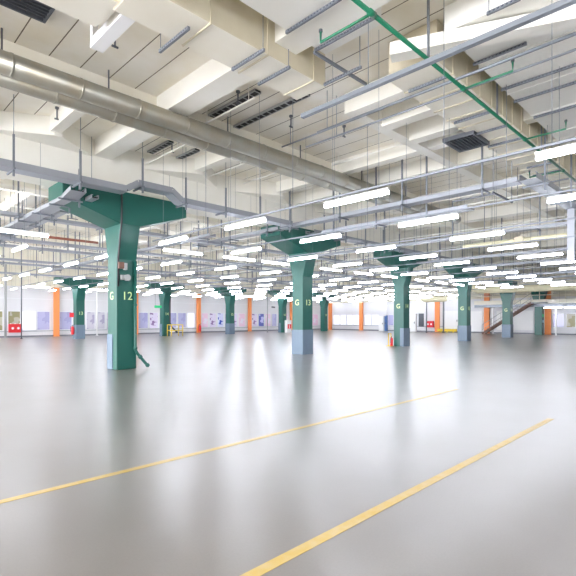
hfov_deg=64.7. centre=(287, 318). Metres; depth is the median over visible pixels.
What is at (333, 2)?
channel
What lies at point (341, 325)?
trim
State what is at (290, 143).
conduit
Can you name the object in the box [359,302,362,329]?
pilaster
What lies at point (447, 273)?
light
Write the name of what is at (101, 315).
window
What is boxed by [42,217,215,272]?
cable tray
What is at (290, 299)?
pilaster
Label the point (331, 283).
light
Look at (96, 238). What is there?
trim
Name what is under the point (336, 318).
window
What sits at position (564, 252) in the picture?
trim
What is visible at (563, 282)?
rail
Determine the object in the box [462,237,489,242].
trim
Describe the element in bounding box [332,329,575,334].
baseboard
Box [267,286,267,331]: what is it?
pipe
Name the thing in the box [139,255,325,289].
rail
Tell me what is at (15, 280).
trim
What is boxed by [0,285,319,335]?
wall
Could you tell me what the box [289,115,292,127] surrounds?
ceiling hook
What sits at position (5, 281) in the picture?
pipe
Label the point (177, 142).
conduit
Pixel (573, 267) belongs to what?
light
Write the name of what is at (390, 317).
window
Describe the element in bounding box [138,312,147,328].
window
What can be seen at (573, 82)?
channel
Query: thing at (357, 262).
light
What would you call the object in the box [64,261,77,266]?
light
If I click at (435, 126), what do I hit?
trim
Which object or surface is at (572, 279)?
trim
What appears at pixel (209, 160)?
ceiling beam
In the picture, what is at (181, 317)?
window
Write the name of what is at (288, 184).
trim
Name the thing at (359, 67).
channel
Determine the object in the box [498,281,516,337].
column
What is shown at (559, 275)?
light
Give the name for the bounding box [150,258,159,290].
light
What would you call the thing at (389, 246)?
light
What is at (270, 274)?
rail
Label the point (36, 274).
cable tray
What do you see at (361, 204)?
trim
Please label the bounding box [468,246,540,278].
cable tray
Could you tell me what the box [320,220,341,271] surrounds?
light
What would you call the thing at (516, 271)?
light
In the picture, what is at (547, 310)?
pilaster
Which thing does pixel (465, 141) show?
grille
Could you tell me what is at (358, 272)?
light
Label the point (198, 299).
pilaster
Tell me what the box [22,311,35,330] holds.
window
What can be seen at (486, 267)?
light
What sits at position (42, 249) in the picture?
cable tray
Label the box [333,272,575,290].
cable tray
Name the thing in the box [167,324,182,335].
barrier
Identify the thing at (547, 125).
rail
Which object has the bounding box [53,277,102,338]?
column
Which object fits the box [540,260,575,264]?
light
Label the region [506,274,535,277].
light
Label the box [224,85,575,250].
rail
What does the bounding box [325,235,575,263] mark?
rail
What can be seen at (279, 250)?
rail
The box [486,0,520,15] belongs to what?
channel
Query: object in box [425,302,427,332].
pipe
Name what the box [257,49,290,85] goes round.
channel
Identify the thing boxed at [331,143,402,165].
conduit
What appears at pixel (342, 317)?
window
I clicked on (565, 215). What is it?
sprinkler line
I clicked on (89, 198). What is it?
cable tray
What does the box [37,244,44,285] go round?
light
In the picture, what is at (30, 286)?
light
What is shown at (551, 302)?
gallery
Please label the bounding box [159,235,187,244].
light
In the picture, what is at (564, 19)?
trim
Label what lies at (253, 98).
conduit
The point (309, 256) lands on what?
light
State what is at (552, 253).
light
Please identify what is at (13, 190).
sprinkler line
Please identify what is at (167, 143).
ceiling vent
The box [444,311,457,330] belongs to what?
sliding door
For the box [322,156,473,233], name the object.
cable tray
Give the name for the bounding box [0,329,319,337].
baseboard
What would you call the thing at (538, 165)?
channel
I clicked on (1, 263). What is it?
cable tray
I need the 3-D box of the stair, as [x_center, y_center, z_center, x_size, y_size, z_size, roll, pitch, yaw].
[22.200,-0.398,44.869,0.950,4.046,5.908,0,0,-45]
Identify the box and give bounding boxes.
[118,262,126,269]
[120,274,130,280]
[285,320,290,332]
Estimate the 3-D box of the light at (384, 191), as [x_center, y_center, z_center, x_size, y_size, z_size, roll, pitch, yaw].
[1.294,-3.806,8.818,0.068,3.084,1.520,0,0,-45]
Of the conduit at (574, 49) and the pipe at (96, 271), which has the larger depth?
the pipe at (96, 271)
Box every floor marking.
[0,389,457,503]
[240,418,553,575]
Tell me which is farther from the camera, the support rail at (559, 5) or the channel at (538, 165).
the channel at (538, 165)
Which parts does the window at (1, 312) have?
pane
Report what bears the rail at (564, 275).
hanging from the ceiling at (137, 63)
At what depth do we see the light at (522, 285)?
33.46 m
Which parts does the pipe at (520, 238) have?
hanger rod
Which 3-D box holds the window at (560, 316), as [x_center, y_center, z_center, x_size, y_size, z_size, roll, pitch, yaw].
[26.498,0.200,44.594,0.060,1.400,1.044,0,0,-45]
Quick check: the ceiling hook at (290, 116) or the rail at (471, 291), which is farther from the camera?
the rail at (471, 291)
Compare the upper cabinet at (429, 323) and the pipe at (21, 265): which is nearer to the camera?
the pipe at (21, 265)
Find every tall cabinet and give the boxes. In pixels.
[379,316,384,330]
[385,315,387,330]
[409,314,416,331]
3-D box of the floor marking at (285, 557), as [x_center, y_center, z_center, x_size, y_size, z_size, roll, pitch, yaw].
[0.979,1.598,4.041,9.100,0.002,0.090,0,0,-45]
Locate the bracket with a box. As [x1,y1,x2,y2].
[90,11,134,52]
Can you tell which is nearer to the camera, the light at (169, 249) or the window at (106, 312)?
the light at (169, 249)
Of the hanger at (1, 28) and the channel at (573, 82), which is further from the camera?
the channel at (573, 82)
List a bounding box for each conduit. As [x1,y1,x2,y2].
[145,142,185,164]
[205,86,254,123]
[209,162,245,176]
[243,173,275,183]
[282,108,384,147]
[306,48,575,147]
[317,31,575,133]
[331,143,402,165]
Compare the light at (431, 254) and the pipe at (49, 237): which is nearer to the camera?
the light at (431, 254)
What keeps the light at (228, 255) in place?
hanging from the ceiling at (137, 63)
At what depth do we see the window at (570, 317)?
43.82 m
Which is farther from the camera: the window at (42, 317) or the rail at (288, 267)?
the window at (42, 317)
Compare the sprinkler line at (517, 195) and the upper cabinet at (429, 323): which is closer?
the sprinkler line at (517, 195)
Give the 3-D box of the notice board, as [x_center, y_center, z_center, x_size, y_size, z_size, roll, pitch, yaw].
[16.091,0.200,54.955,0.062,1.600,0.661,0,0,-45]
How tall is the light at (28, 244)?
3.084 m
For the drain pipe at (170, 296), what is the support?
attached to the column at (164, 297)
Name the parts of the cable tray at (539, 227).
hanger post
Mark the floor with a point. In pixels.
(66, 417)
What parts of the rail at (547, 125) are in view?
suspension rod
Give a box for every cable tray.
[0,94,292,229]
[0,149,86,243]
[0,181,378,267]
[0,213,456,287]
[0,224,364,280]
[0,232,390,291]
[0,243,372,290]
[0,244,346,294]
[1,137,98,245]
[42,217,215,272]
[160,194,566,278]
[192,221,283,248]
[204,218,566,284]
[256,235,566,285]
[281,147,521,231]
[305,215,473,265]
[317,245,575,288]
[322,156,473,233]
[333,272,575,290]
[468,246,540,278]
[519,128,575,209]
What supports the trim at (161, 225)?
attached to the ceiling at (137, 63)
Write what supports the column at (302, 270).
on the floor
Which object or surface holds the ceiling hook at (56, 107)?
attached to the ceiling at (137, 63)
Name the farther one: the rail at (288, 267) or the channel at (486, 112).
the rail at (288, 267)
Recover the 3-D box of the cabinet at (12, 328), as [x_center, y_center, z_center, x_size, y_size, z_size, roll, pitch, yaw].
[-22.947,0.790,38.273,0.950,0.780,0.262,0,0,-45]
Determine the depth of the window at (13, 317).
38.35 m
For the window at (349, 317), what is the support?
in the wall at (416, 307)
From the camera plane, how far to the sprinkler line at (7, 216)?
25.35 m
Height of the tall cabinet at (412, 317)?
2.200 m
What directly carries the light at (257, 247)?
hanging from the ceiling at (137, 63)
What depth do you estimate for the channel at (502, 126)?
10.96 m
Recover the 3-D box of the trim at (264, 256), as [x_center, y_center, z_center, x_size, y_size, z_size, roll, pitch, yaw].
[-1.202,-5.125,38.608,0.300,0.450,5.300,0,0,-45]
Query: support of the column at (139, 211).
on the floor
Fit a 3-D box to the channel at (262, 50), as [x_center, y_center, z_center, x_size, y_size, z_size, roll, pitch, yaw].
[-0.710,-4.934,7.999,0.049,0.829,0.869,0,0,-45]
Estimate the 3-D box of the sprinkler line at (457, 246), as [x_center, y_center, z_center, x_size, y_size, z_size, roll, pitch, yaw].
[6.081,-4.734,30.123,0.052,1.229,36.000,0,0,-45]
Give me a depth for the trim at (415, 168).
16.04 m
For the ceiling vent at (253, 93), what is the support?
in the ceiling at (137, 63)
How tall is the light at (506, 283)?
3.084 m
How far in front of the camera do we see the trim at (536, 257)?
38.70 m
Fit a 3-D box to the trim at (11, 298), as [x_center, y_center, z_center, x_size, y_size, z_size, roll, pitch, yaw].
[-19.322,-1.705,42.161,68.300,0.050,0.050,0,0,-45]
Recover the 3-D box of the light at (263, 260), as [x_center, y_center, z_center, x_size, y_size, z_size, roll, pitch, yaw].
[-0.509,-3.806,18.894,0.068,3.084,1.520,0,0,45]
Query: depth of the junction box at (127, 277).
14.18 m
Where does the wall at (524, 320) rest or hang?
attached to the wall at (416, 307)
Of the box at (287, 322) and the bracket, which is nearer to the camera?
the bracket
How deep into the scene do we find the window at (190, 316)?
50.65 m
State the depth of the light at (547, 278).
26.73 m
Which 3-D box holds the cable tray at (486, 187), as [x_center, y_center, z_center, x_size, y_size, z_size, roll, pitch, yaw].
[2.970,-4.375,15.274,0.600,1.949,9.000,0,0,-45]
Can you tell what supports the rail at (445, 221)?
hanging from the ceiling at (137, 63)
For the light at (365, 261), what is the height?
3.084 m
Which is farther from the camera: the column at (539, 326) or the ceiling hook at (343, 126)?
the column at (539, 326)
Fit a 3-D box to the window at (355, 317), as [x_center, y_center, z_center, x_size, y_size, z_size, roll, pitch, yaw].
[9.285,0.200,61.808,0.060,1.400,1.002,0,0,-45]
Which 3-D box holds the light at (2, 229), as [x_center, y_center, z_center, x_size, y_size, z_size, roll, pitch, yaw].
[-7.227,-3.806,12.176,0.068,3.084,1.520,0,0,45]
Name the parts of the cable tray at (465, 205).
hanger post, hanger post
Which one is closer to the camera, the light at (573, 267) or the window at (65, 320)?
the light at (573, 267)
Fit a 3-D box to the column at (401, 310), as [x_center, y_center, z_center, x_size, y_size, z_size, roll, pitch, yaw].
[6.612,-1.150,26.481,4.000,5.500,1.200,0,0,-45]
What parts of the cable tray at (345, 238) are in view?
hanger post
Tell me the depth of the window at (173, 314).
49.17 m
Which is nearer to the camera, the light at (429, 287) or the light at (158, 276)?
the light at (158, 276)
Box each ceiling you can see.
[0,0,575,269]
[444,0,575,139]
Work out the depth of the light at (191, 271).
22.92 m
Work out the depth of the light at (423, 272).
23.43 m
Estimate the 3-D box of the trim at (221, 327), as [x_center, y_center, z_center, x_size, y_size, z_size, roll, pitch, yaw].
[-19.318,1.090,42.158,68.300,0.060,0.060,0,0,-45]
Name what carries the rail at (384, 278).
hanging from the ceiling at (137, 63)
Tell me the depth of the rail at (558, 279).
30.02 m
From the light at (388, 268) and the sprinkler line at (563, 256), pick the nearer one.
the light at (388, 268)
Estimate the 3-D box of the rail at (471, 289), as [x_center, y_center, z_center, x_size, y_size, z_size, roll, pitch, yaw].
[7.856,-3.889,45.969,0.035,2.919,23.100,0,0,-45]
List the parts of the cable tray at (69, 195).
hanger post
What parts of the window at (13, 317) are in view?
pane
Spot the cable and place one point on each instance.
(121, 194)
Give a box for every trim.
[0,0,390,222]
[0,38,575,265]
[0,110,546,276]
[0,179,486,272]
[0,209,441,276]
[0,243,358,287]
[0,264,320,298]
[0,327,247,331]
[11,298,316,306]
[16,233,391,278]
[50,106,84,132]
[59,247,78,253]
[84,134,575,256]
[90,235,105,244]
[140,219,182,230]
[169,245,202,253]
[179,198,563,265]
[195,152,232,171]
[216,231,258,242]
[248,228,566,271]
[252,256,282,262]
[276,178,313,192]
[314,264,343,269]
[316,249,352,254]
[321,266,575,302]
[322,250,565,275]
[331,108,536,174]
[341,325,442,326]
[345,90,566,227]
[347,263,569,280]
[349,200,377,210]
[353,74,409,114]
[362,259,381,264]
[382,98,436,130]
[390,4,575,62]
[409,114,460,143]
[413,266,442,270]
[418,173,532,204]
[435,226,463,235]
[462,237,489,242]
[492,213,566,230]
[530,257,550,260]
[539,238,566,247]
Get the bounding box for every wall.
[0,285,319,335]
[332,296,575,333]
[471,311,482,330]
[497,311,533,329]
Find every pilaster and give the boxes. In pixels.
[53,288,59,336]
[137,292,138,333]
[196,294,200,332]
[248,297,251,330]
[290,299,291,329]
[328,303,331,329]
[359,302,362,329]
[435,302,439,331]
[484,293,489,332]
[545,291,550,334]
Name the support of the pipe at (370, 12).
hanging from the ceiling at (137, 63)
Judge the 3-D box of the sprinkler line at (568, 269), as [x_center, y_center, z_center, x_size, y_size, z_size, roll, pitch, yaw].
[19.092,-4.734,43.133,0.052,1.229,36.000,0,0,-45]
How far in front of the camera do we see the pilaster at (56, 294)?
40.51 m
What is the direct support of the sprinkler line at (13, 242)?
hanging from the ceiling at (137, 63)
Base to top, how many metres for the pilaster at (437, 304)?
3.750 m
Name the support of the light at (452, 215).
hanging from the ceiling at (137, 63)
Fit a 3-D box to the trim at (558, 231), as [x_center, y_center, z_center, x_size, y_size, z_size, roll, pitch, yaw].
[11.572,-5.115,32.368,0.540,0.470,57.410,0,0,-45]
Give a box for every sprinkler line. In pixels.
[0,180,485,273]
[0,203,444,272]
[0,242,267,280]
[5,229,383,281]
[7,216,435,275]
[138,167,575,263]
[174,215,566,270]
[217,246,462,274]
[254,247,563,277]
[315,263,575,282]
[316,256,566,277]
[340,269,572,284]
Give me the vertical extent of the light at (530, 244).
3.084 m
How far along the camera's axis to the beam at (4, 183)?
21.68 m
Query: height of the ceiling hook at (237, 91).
0.314 m
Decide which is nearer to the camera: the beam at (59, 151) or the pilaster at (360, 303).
the beam at (59, 151)
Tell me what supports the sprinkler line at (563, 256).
hanging from the ceiling at (137, 63)
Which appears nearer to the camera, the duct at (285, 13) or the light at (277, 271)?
the duct at (285, 13)
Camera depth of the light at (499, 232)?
12.72 m
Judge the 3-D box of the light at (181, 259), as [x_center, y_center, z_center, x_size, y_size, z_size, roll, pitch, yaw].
[-8.768,-3.806,38.749,0.068,3.084,1.520,0,0,-45]
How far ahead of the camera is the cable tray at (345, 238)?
22.27 m
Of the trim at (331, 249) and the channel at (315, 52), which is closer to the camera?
the channel at (315, 52)
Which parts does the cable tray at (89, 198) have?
hanger rod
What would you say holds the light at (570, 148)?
hanging from the ceiling at (137, 63)
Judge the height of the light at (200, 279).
3.084 m
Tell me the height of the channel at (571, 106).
0.529 m
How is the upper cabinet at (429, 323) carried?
attached to the wall at (416, 307)
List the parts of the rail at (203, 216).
suspension rod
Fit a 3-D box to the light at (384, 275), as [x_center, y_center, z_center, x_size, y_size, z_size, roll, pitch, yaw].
[5.572,-3.806,24.975,0.068,3.084,1.520,0,0,45]
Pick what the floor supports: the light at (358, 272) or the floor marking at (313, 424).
the floor marking at (313, 424)
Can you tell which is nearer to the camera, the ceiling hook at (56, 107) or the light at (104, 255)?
the ceiling hook at (56, 107)
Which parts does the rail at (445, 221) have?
suspension rod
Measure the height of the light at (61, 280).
3.084 m
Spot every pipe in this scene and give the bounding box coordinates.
[3,264,7,337]
[20,265,22,338]
[33,236,98,243]
[95,271,98,335]
[133,261,149,366]
[169,296,177,332]
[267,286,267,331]
[319,0,575,181]
[408,268,412,307]
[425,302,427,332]
[442,295,444,332]
[463,197,566,247]
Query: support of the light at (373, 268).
hanging from the ceiling at (137, 63)
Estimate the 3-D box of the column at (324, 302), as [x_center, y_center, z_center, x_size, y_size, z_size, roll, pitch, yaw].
[4.524,-0.792,57.133,3.400,4.785,1.200,0,0,-45]
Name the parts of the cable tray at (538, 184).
hanger post, hanger post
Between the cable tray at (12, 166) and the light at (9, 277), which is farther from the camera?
the light at (9, 277)
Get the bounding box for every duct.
[0,49,460,223]
[0,74,437,221]
[36,0,117,26]
[113,0,324,99]
[240,0,380,53]
[326,280,340,302]
[389,19,575,183]
[420,296,447,301]
[471,271,575,292]
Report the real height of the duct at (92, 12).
0.756 m
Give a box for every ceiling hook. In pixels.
[54,106,58,119]
[236,90,239,104]
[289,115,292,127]
[342,125,345,137]
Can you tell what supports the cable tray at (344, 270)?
hanging from the ceiling at (137, 63)
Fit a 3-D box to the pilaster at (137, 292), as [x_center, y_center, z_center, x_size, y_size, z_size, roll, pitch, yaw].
[-15.354,-0.575,45.901,0.480,4.350,0.209,0,0,-45]
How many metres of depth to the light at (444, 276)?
25.40 m
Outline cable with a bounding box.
[117,194,122,285]
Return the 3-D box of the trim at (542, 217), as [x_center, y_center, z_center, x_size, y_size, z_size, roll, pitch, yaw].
[15.344,-5.125,22.062,0.300,0.450,10.500,0,0,-45]
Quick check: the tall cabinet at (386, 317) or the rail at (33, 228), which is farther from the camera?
the tall cabinet at (386, 317)
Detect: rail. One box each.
[1,228,106,277]
[21,256,190,285]
[60,216,245,287]
[101,267,290,288]
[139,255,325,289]
[152,137,575,241]
[173,250,359,290]
[191,278,387,292]
[217,282,392,293]
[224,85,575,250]
[241,274,431,294]
[261,285,449,295]
[279,288,448,296]
[280,125,575,257]
[291,289,475,297]
[301,0,575,118]
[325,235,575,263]
[325,291,471,297]
[345,294,521,300]
[363,249,566,268]
[394,221,566,272]
[425,213,573,275]
[437,329,456,332]
[448,236,575,278]
[462,275,574,281]
[484,279,569,283]
[502,282,571,285]
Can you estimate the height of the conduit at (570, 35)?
0.929 m
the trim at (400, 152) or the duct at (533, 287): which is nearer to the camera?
the trim at (400, 152)
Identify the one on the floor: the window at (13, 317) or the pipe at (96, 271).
the pipe at (96, 271)
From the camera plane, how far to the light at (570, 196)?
8.82 m
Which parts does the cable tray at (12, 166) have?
hanger rod, hanger post, hanger rod, hanger post, hanger post, hanger post, hanger post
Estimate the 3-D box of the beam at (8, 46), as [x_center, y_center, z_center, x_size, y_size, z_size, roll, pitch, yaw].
[4.052,-5.049,18.724,68.210,0.598,0.750,0,0,-45]
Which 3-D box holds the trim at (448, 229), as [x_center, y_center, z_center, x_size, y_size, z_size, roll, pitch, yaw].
[9.585,-5.150,26.379,0.260,0.400,2.250,0,0,-45]
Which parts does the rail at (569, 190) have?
suspension rod, suspension rod, suspension rod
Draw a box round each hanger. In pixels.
[1,28,2,74]
[108,70,109,109]
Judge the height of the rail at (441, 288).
2.919 m
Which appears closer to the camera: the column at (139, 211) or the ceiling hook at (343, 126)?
the ceiling hook at (343, 126)
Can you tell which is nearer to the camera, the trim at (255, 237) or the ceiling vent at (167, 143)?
the ceiling vent at (167, 143)
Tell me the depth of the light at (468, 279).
27.39 m
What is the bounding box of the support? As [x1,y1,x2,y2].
[453,149,512,202]
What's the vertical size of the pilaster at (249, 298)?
4.350 m
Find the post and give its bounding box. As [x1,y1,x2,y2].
[567,208,575,260]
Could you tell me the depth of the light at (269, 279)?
27.20 m
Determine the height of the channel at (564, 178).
0.829 m
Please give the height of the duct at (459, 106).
0.776 m
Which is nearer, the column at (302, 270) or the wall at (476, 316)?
the column at (302, 270)
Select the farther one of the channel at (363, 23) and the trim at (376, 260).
the trim at (376, 260)
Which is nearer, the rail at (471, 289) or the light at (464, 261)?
the light at (464, 261)
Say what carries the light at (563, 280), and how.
hanging from the ceiling at (137, 63)
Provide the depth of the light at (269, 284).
31.25 m
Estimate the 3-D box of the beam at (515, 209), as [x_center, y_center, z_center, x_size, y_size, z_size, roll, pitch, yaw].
[5.632,-5.115,26.428,0.540,0.470,57.410,0,0,-45]
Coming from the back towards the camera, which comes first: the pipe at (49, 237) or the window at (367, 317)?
the window at (367, 317)
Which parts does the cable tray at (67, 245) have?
hanger post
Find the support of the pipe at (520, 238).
hanging from the ceiling at (137, 63)
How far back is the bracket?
7.37 m
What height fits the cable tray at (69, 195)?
2.199 m
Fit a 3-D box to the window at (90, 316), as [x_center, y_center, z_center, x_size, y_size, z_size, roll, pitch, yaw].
[-18.597,0.195,42.879,0.837,1.690,0.060,0,0,-45]
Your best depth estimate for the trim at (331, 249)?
33.81 m
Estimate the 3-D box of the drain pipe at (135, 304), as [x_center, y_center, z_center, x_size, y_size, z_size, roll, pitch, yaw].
[-4.685,-0.122,14.563,0.520,3.396,0.136,0,0,-28]
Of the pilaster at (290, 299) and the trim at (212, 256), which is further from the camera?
the pilaster at (290, 299)
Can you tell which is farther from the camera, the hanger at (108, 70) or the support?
the support
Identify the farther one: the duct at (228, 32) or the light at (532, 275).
the light at (532, 275)
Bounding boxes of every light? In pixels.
[0,143,48,236]
[3,241,10,279]
[12,182,26,251]
[23,244,29,287]
[30,286,49,287]
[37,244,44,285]
[39,267,50,271]
[54,232,62,282]
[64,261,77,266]
[95,254,106,259]
[146,275,159,278]
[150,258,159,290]
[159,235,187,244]
[161,249,172,284]
[161,260,181,265]
[163,175,201,254]
[177,223,193,274]
[180,259,189,291]
[188,231,202,281]
[215,265,235,269]
[221,275,237,278]
[224,177,254,261]
[225,95,265,229]
[228,252,240,288]
[231,246,260,253]
[257,244,271,285]
[258,278,275,280]
[260,270,280,274]
[262,259,288,264]
[288,255,316,260]
[300,128,340,242]
[319,283,335,285]
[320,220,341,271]
[324,187,388,207]
[330,244,350,280]
[333,201,361,266]
[353,261,367,292]
[354,271,372,274]
[356,163,395,252]
[358,280,377,282]
[370,267,397,271]
[371,268,385,293]
[381,274,396,277]
[398,212,458,226]
[400,176,436,259]
[401,271,427,275]
[423,287,440,288]
[427,275,452,278]
[434,200,469,265]
[434,273,449,294]
[436,238,446,283]
[449,278,473,281]
[450,230,504,240]
[463,266,495,270]
[469,281,492,283]
[486,270,517,274]
[486,283,508,285]
[488,162,537,250]
[501,285,522,287]
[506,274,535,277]
[517,189,562,258]
[523,228,551,280]
[535,143,575,160]
[538,280,564,283]
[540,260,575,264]
[544,275,561,307]
[547,66,575,202]
[551,247,575,285]
[559,266,575,269]
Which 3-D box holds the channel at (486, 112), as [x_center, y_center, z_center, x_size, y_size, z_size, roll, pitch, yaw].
[4.161,-4.934,10.291,0.049,0.829,0.830,0,0,-45]
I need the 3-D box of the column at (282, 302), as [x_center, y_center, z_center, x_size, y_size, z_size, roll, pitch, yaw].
[-0.631,-0.792,51.977,3.400,4.785,1.200,0,0,-45]
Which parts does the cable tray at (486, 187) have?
hanger post, hanger post, hanger post, hanger post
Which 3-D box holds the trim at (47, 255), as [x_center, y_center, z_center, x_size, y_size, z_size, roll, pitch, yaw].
[-14.916,-4.674,37.692,68.210,1.348,1.000,0,0,-45]
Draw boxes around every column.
[48,182,185,369]
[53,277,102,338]
[144,283,184,335]
[213,287,246,333]
[260,225,340,354]
[268,290,291,332]
[312,293,335,330]
[373,250,427,345]
[443,263,482,340]
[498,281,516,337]
[531,291,547,334]
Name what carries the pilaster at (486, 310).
on the floor
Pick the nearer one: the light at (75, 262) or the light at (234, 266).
the light at (75, 262)
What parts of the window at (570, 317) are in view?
pane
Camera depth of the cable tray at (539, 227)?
20.04 m
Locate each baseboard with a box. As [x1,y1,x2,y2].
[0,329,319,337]
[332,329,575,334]
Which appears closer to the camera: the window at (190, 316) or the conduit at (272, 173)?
the conduit at (272, 173)
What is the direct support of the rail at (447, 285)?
hanging from the ceiling at (137, 63)
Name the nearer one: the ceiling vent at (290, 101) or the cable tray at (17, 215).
the ceiling vent at (290, 101)
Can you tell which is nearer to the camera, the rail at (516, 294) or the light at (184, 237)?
the light at (184, 237)
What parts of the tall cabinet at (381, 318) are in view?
panel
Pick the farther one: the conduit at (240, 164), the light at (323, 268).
the light at (323, 268)
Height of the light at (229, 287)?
3.084 m
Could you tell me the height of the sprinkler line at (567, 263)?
1.229 m
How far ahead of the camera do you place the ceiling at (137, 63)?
10.68 m
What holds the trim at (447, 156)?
attached to the ceiling at (137, 63)
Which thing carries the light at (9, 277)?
hanging from the ceiling at (137, 63)
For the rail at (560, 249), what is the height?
2.919 m
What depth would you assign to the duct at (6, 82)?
10.78 m
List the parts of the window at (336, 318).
pane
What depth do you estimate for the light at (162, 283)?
30.42 m
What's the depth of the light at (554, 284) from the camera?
31.28 m
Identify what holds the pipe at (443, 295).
on the floor
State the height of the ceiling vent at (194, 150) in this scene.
0.060 m
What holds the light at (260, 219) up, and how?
hanging from the ceiling at (137, 63)
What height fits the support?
1.972 m
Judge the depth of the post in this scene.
14.94 m
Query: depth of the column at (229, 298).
46.37 m
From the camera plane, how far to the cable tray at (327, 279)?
30.37 m
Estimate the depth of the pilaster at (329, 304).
64.75 m
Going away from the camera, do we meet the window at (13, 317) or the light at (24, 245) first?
the light at (24, 245)
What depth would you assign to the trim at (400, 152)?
14.12 m
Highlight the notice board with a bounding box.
[419,314,423,326]
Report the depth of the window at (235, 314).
55.12 m
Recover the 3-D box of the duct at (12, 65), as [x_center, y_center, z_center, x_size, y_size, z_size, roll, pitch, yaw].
[-0.460,-4.600,12.834,23.500,0.418,0.418,0,0,-45]
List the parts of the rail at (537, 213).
suspension rod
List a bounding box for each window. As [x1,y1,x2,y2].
[0,311,2,330]
[7,311,20,330]
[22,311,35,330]
[36,311,49,329]
[60,311,71,329]
[86,312,94,329]
[98,312,104,328]
[106,312,107,328]
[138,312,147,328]
[149,312,157,328]
[170,312,176,327]
[177,313,185,327]
[187,313,194,327]
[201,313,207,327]
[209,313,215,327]
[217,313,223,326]
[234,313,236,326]
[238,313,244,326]
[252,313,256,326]
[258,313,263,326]
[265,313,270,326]
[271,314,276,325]
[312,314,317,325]
[333,315,339,324]
[340,315,345,324]
[347,315,352,324]
[353,315,358,324]
[365,315,370,324]
[372,315,378,324]
[388,315,393,325]
[552,313,563,327]
[566,313,575,327]
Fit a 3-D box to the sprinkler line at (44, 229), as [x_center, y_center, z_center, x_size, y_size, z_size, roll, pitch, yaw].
[-3.818,-4.785,37.760,44.000,1.129,0.052,0,0,-45]
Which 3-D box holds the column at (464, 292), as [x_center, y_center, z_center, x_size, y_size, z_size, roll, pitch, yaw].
[12.572,-1.150,32.442,4.000,5.500,1.200,0,0,-45]
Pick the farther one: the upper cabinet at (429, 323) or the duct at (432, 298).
the upper cabinet at (429, 323)
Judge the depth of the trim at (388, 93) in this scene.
10.13 m
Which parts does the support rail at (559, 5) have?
suspension rod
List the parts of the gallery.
support post, handrail, support post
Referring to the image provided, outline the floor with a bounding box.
[0,330,575,575]
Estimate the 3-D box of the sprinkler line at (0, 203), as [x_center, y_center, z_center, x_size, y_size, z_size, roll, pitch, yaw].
[3.182,-4.785,30.759,44.000,1.129,0.052,0,0,-45]
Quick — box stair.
[481,293,547,333]
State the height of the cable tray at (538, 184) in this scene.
1.939 m
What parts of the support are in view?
rod, rod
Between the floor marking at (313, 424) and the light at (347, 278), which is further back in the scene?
the light at (347, 278)
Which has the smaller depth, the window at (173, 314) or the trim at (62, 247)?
the trim at (62, 247)
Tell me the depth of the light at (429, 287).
34.72 m
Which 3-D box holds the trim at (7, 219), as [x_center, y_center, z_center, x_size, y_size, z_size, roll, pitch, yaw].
[-6.396,-5.024,29.172,68.210,0.648,0.700,0,0,-45]
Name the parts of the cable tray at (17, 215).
hanger post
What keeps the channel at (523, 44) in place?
hanging from the ceiling at (137, 63)
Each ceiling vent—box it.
[0,0,54,22]
[147,140,173,153]
[176,148,199,158]
[208,88,260,117]
[233,94,309,128]
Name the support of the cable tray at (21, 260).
hanging from the ceiling at (137, 63)
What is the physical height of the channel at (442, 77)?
0.829 m
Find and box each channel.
[158,26,189,52]
[231,48,264,70]
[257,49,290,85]
[285,0,341,33]
[313,50,366,85]
[314,17,374,50]
[323,36,361,85]
[408,76,446,92]
[454,111,489,123]
[473,42,526,65]
[473,125,505,135]
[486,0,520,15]
[488,137,520,147]
[501,63,575,91]
[514,80,575,102]
[527,162,551,168]
[533,104,575,118]
[551,178,568,182]
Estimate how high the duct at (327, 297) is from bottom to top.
2.560 m
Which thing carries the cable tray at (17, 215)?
hanging from the ceiling at (137, 63)
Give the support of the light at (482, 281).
hanging from the ceiling at (137, 63)
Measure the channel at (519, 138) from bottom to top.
0.829 m
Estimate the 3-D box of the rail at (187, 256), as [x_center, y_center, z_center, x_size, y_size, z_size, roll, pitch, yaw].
[-12.014,-3.889,26.099,0.035,2.919,23.100,0,0,-45]
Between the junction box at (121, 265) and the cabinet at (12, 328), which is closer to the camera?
the junction box at (121, 265)
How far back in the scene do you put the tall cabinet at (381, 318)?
58.45 m
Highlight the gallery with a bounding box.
[474,291,575,335]
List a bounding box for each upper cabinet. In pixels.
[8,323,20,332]
[427,321,433,326]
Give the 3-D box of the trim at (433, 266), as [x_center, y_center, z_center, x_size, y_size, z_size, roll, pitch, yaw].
[15.097,-5.125,46.209,0.300,0.450,5.600,0,0,-45]
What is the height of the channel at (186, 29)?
0.829 m
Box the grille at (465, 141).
[442,130,489,152]
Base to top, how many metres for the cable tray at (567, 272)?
2.349 m
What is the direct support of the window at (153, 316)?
in the wall at (184, 303)
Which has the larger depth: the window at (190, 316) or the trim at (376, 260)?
the window at (190, 316)
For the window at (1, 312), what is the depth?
37.73 m

